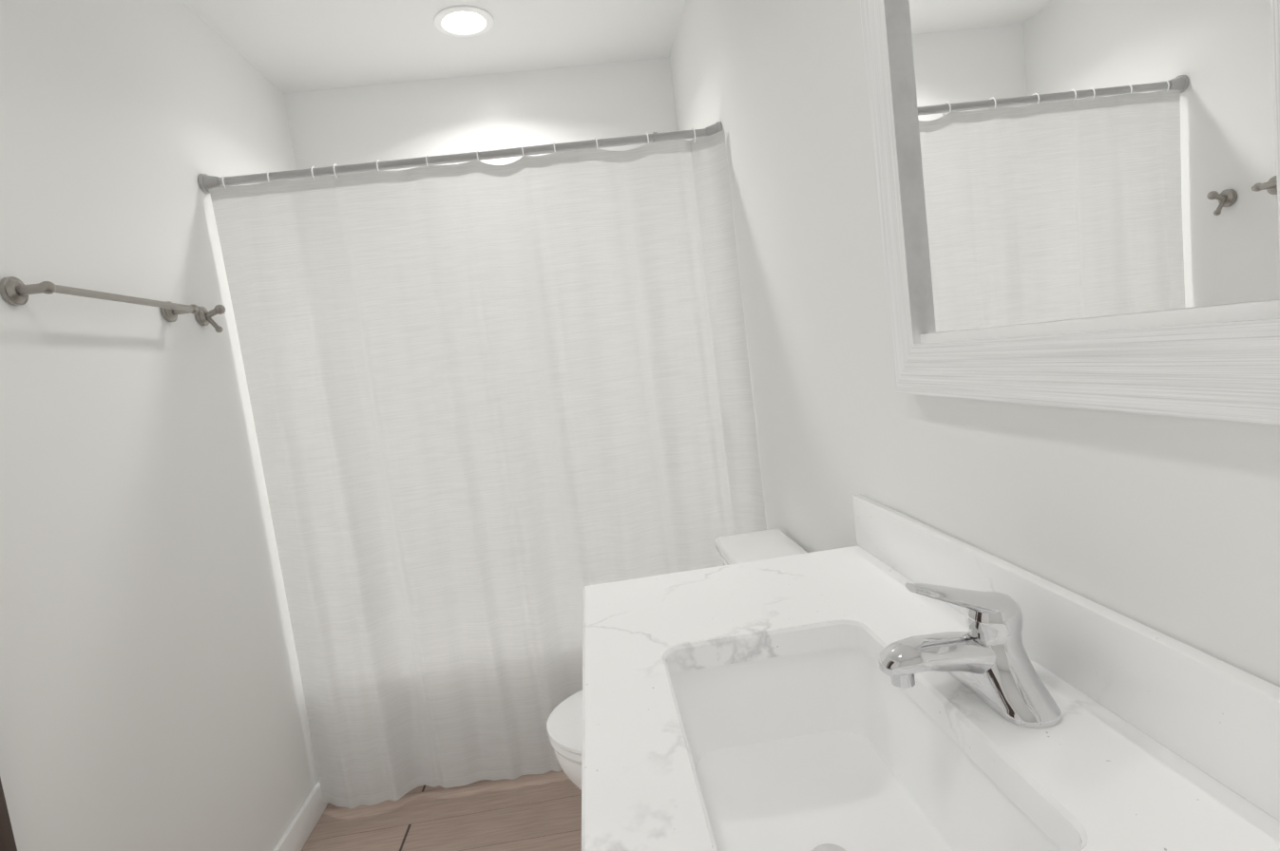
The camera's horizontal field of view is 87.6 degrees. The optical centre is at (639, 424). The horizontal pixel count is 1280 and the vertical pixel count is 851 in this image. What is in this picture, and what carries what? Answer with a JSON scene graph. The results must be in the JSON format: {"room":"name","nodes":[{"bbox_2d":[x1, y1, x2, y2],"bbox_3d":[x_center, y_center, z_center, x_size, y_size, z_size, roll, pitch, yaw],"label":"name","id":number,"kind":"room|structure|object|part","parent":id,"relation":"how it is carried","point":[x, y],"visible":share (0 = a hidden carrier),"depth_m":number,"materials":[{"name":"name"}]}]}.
{"room":"bathroom","nodes":[
{"label":"bathroom","id":0,"kind":"room"},
{"bbox_2d":[0,0,319,850],"bbox_3d":[-1.138,0.096,0.992,0.100,2.485,3.650,-8,5,-4],"label":"wall","id":1,"kind":"structure","parent":0,"point":[150,690],"depth_m":1.49,"materials":[{"name":"white paint"}]},
{"bbox_2d":[0,778,17,850],"bbox_3d":[-1.011,0.340,0.679,0.036,2.008,0.666,-8,5,-4],"label":"door leaf","id":2,"kind":"structure","parent":1,"relation":"in","point":[7,841],"depth_m":1.03,"materials":[{"name":"brown wood"}]},
{"bbox_2d":[0,276,199,322],"bbox_3d":[-1.128,-0.266,1.447,0.074,0.052,0.510,-8,5,-4],"label":"towel rail","id":3,"kind":"object","parent":1,"relation":"attached to","point":[15,291],"visible":1,"depth_m":1.28,"materials":[{"name":"silver metal"}]},
{"bbox_2d":[195,305,225,332],"bbox_3d":[-1.162,-0.286,1.820,0.065,0.075,0.052,-8,5,-4],"label":"robe hook","id":4,"kind":"object","parent":1,"relation":"attached to","point":[203,315],"visible":0.98,"depth_m":1.81,"materials":[{"name":"silver metal"}]},
{"bbox_2d":[273,780,328,850],"bbox_3d":[-0.976,1.225,1.645,0.016,0.090,1.028,-8,5,-4],"label":"baseboard","id":5,"kind":"structure","parent":1,"relation":"attached to","point":[301,827],"depth_m":1.96,"materials":[{"name":"white paint"}]},
{"bbox_2d":[181,0,685,93],"bbox_3d":[-0.497,-1.286,0.926,1.720,0.100,3.650,-8,5,-4],"label":"ceiling","id":6,"kind":"structure","parent":0,"point":[291,46],"depth_m":2.33,"materials":[{"name":"white paint"}]},
{"bbox_2d":[433,5,493,37],"bbox_3d":[-0.590,-1.345,2.234,0.196,0.008,0.196,-8,5,-4],"label":"recessed light","id":7,"kind":"object","parent":6,"relation":"in","point":[464,21],"visible":1,"depth_m":2.23,"materials":[{"name":"white paint"}]},
{"bbox_2d":[300,770,581,850],"bbox_3d":[-0.177,1.267,1.171,1.720,0.100,3.650,-8,5,-4],"label":"floor","id":8,"kind":"structure","parent":0,"point":[535,812],"depth_m":2.00,"materials":[{"name":"brown wood"}]},
{"bbox_2d":[546,529,807,792],"bbox_3d":[0.119,0.739,1.684,0.701,0.772,0.452,-8,5,-4],"label":"toilet","id":9,"kind":"object","parent":8,"relation":"on","point":[564,726],"visible":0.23,"depth_m":1.67,"materials":[{"name":"white ceramic"}]},
{"bbox_2d":[581,494,1279,850],"bbox_3d":[0.257,0.692,0.718,0.569,1.015,1.216,-8,5,-4],"label":"bathroom vanity","id":10,"kind":"object","parent":8,"relation":"on","point":[895,680],"visible":1,"depth_m":0.76,"materials":[{"name":"white stone"}]},
{"bbox_2d":[645,636,1146,850],"bbox_3d":[0.205,0.425,0.740,0.345,0.131,0.525,-8,5,-4],"label":"sink","id":11,"kind":"object","parent":10,"relation":"in","point":[806,747],"depth_m":0.87,"materials":[{"name":"white ceramic"}]},
{"bbox_2d":[878,582,1062,729],"bbox_3d":[0.339,0.235,0.730,0.160,0.135,0.158,-8,5,-4],"label":"faucet","id":12,"kind":"object","parent":10,"relation":"on","point":[983,677],"depth_m":0.71,"materials":[{"name":"silver metal"}]},
{"bbox_2d":[284,57,679,179],"bbox_3d":[-0.482,-0.161,2.811,1.520,2.485,0.100,-8,5,-4],"label":"wall","id":13,"kind":"structure","parent":0,"point":[386,122],"depth_m":2.66,"materials":[{"name":"white paint"}]},
{"bbox_2d":[669,0,1279,687],"bbox_3d":[0.451,-0.114,1.105,0.126,2.485,3.650,-8,5,-4],"label":"wall","id":14,"kind":"structure","parent":0,"point":[1079,203],"depth_m":0.74,"materials":[{"name":"white paint"}]},
{"bbox_2d":[198,121,766,808],"bbox_3d":[-0.386,0.143,2.031,1.516,1.940,0.118,-8,5,-4],"label":"shower curtain","id":15,"kind":"object","parent":14,"relation":"attached to","point":[503,416],"visible":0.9,"depth_m":2.03,"materials":[{"name":"white fabric"}]},
{"bbox_3d":[-0.506,-0.791,1.974,1.516,0.054,0.054,-8,5,-4],"label":"rod","id":16,"kind":"part","parent":15,"relation":"part of","materials":[{"name":"silver metal"}]}
]}

